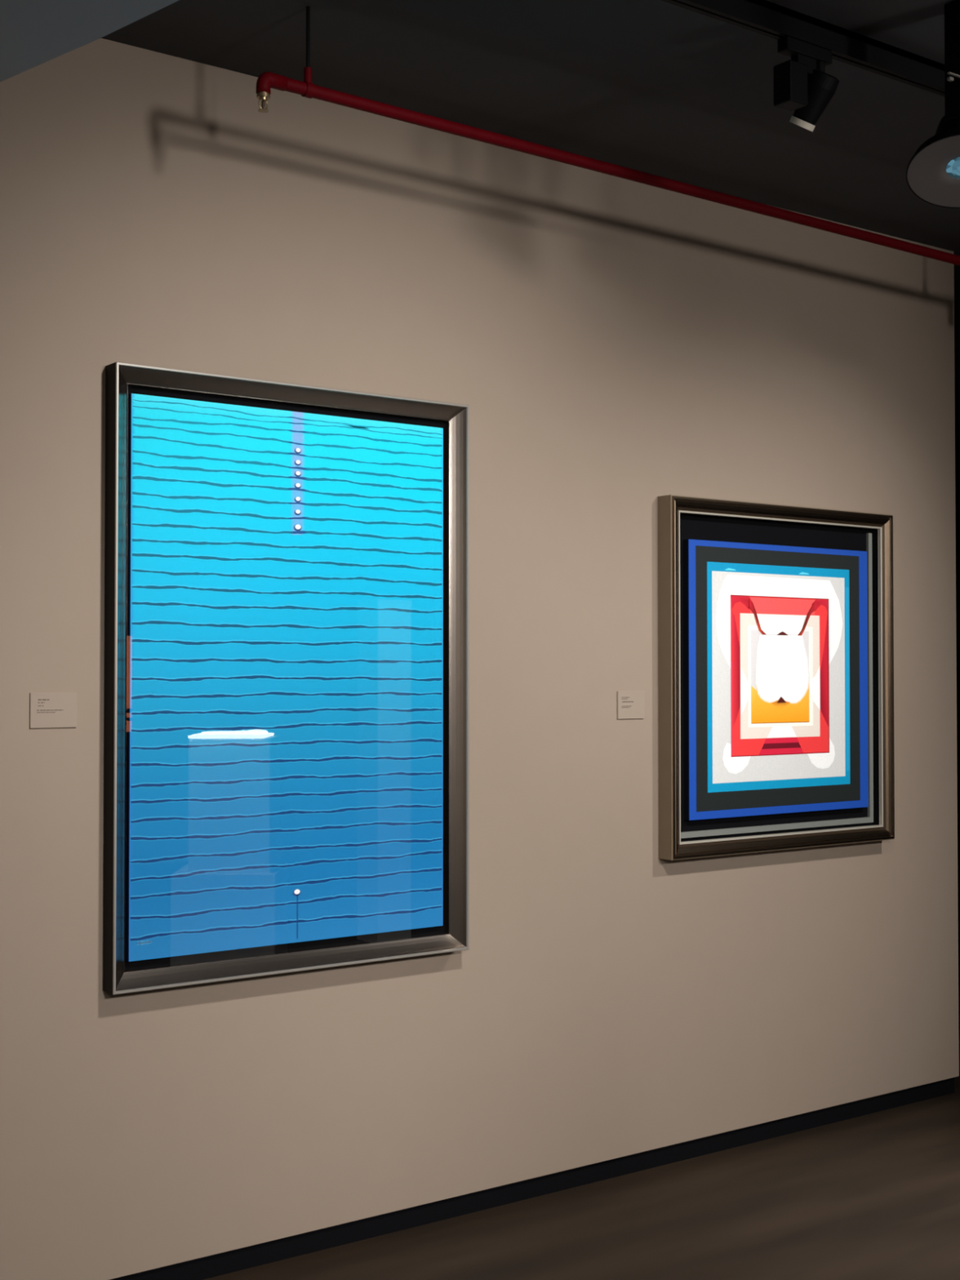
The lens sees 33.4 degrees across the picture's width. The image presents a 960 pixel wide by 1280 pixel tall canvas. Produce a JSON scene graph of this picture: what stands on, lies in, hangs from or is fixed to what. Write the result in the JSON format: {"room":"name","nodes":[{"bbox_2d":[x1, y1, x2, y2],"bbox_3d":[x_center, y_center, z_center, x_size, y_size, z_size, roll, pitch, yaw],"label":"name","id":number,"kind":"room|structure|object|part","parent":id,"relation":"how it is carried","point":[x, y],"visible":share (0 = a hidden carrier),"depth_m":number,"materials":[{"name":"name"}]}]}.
{"room":"museum","nodes":[
{"label":"museum","id":0,"kind":"room"},
{"bbox_2d":[0,38,959,1279],"bbox_3d":[-1.492,0.035,3.960,8.316,3.283,0.160,1,-1,-37],"label":"wall","id":1,"kind":"structure","parent":0,"point":[613,345],"depth_m":4.97,"materials":[{"name":"beige paint"}]},
{"bbox_2d":[29,692,76,728],"bbox_3d":[-1.104,0.181,4.141,0.125,0.090,0.006,1,-1,-37],"label":"wall label","id":2,"kind":"object","parent":1,"relation":"attached to","point":[52,709],"visible":1,"depth_m":4.14,"materials":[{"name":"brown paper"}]},
{"bbox_2d":[0,0,178,81],"bbox_3d":[-1.484,-1.489,1.221,5.029,0.348,4.299,1,-1,-37],"label":"ceiling","id":3,"kind":"structure","parent":1,"relation":"attached to","point":[33,33],"depth_m":3.31,"materials":[{"name":"grey paint"}]},
{"bbox_2d":[102,361,469,995],"bbox_3d":[-0.513,0.104,4.540,1.145,1.651,0.070,1,-1,-37],"label":"framed painting","id":4,"kind":"object","parent":1,"relation":"attached to","point":[286,685],"visible":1,"depth_m":4.51,"materials":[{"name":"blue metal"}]},
{"bbox_3d":[-0.514,0.104,4.542,1.144,1.650,0.066,1,-1,-37],"label":"frame","id":5,"kind":"part","parent":4,"relation":"part of","materials":[{"name":"black metal"}]},
{"bbox_2d":[109,1077,954,1279],"bbox_3d":[-1.498,1.710,3.922,8.304,0.066,0.138,1,-1,-37],"label":"baseboard","id":6,"kind":"structure","parent":1,"relation":"attached to","point":[233,1260],"depth_m":5.03,"materials":[{"name":"black"}]},
{"bbox_2d":[617,691,644,719],"bbox_3d":[0.502,0.216,5.330,0.118,0.092,0.006,1,-1,-37],"label":"wall label","id":7,"kind":"object","parent":1,"relation":"attached to","point":[630,704],"visible":1,"depth_m":5.33,"materials":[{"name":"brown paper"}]},
{"bbox_2d":[657,494,894,860],"bbox_3d":[1.083,0.132,5.722,1.145,1.224,0.069,1,-1,-37],"label":"framed painting","id":8,"kind":"object","parent":1,"relation":"attached to","point":[775,631],"visible":1,"depth_m":5.69,"materials":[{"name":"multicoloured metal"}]},
{"bbox_2d":[101,0,959,423],"bbox_3d":[1.524,-1.677,3.019,12.000,0.101,13.000,1,-1,-37],"label":"ceiling","id":9,"kind":"structure","parent":0,"point":[657,87],"depth_m":4.56,"materials":[{"name":"black paint"}]},
{"bbox_2d":[256,6,959,266],"bbox_3d":[0.802,-1.419,4.968,3.373,0.334,0.038,1,-1,-37],"label":"pipe","id":10,"kind":"object","parent":9,"relation":"hanging from","point":[266,81],"visible":1,"depth_m":4.51,"materials":[{"name":"red metal"}]},
{"bbox_3d":[-0.538,-1.330,3.973,0.008,0.022,0.008,1,-1,-37],"label":"bulb","id":11,"kind":"part","parent":10,"relation":"part of","materials":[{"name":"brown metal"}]},
{"bbox_3d":[-0.436,-1.526,4.053,0.010,0.157,0.010,1,-1,-37],"label":"threaded rod","id":12,"kind":"part","parent":10,"relation":"part of","materials":[{"name":"black metal"}]},
{"bbox_2d":[661,0,944,96],"bbox_3d":[1.192,-1.561,4.389,3.324,0.072,0.042,1,-1,-37],"label":"track","id":13,"kind":"object","parent":9,"relation":"attached to","point":[763,17],"visible":1,"depth_m":4.16,"materials":[{"name":"black metal"}]},
{"bbox_2d":[773,35,839,131],"bbox_3d":[0.832,-1.431,4.141,0.186,0.204,0.136,1,-1,-37],"label":"track spotlight","id":14,"kind":"object","parent":13,"relation":"hanging from","point":[802,83],"visible":1,"depth_m":4.10,"materials":[{"name":"black metal"}]},
{"bbox_3d":[0.882,-1.468,4.157,0.028,0.060,0.028,1,-1,-37],"label":"stem","id":15,"kind":"part","parent":14,"relation":"part of","materials":[{"name":"black metal"}]},
{"bbox_2d":[906,0,959,208],"bbox_3d":[1.218,-1.363,4.029,0.269,0.482,0.275,1,-1,-37],"label":"pendant light","id":16,"kind":"object","parent":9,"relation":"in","point":[933,171],"visible":1,"depth_m":4.02,"materials":[{"name":"black metal"}]},
{"bbox_3d":[1.212,-1.455,4.028,0.060,0.298,0.060,1,-1,-37],"label":"post","id":17,"kind":"part","parent":16,"relation":"part of","materials":[{"name":"black metal"}]},
{"bbox_2d":[203,920,959,1279],"bbox_3d":[1.524,1.772,2.946,12.000,0.100,13.000,1,-1,-37],"label":"floor","id":18,"kind":"structure","parent":0,"point":[874,1196],"depth_m":4.82,"materials":[{"name":"brown wood"}]},
{"bbox_2d":[955,422,959,920],"bbox_3d":[6.425,0.073,6.614,0.200,3.450,13.000,1,-1,-37],"label":"wall","id":19,"kind":"structure","parent":0,"point":[957,425],"depth_m":10.78,"materials":[{"name":"black paint"}]}
]}

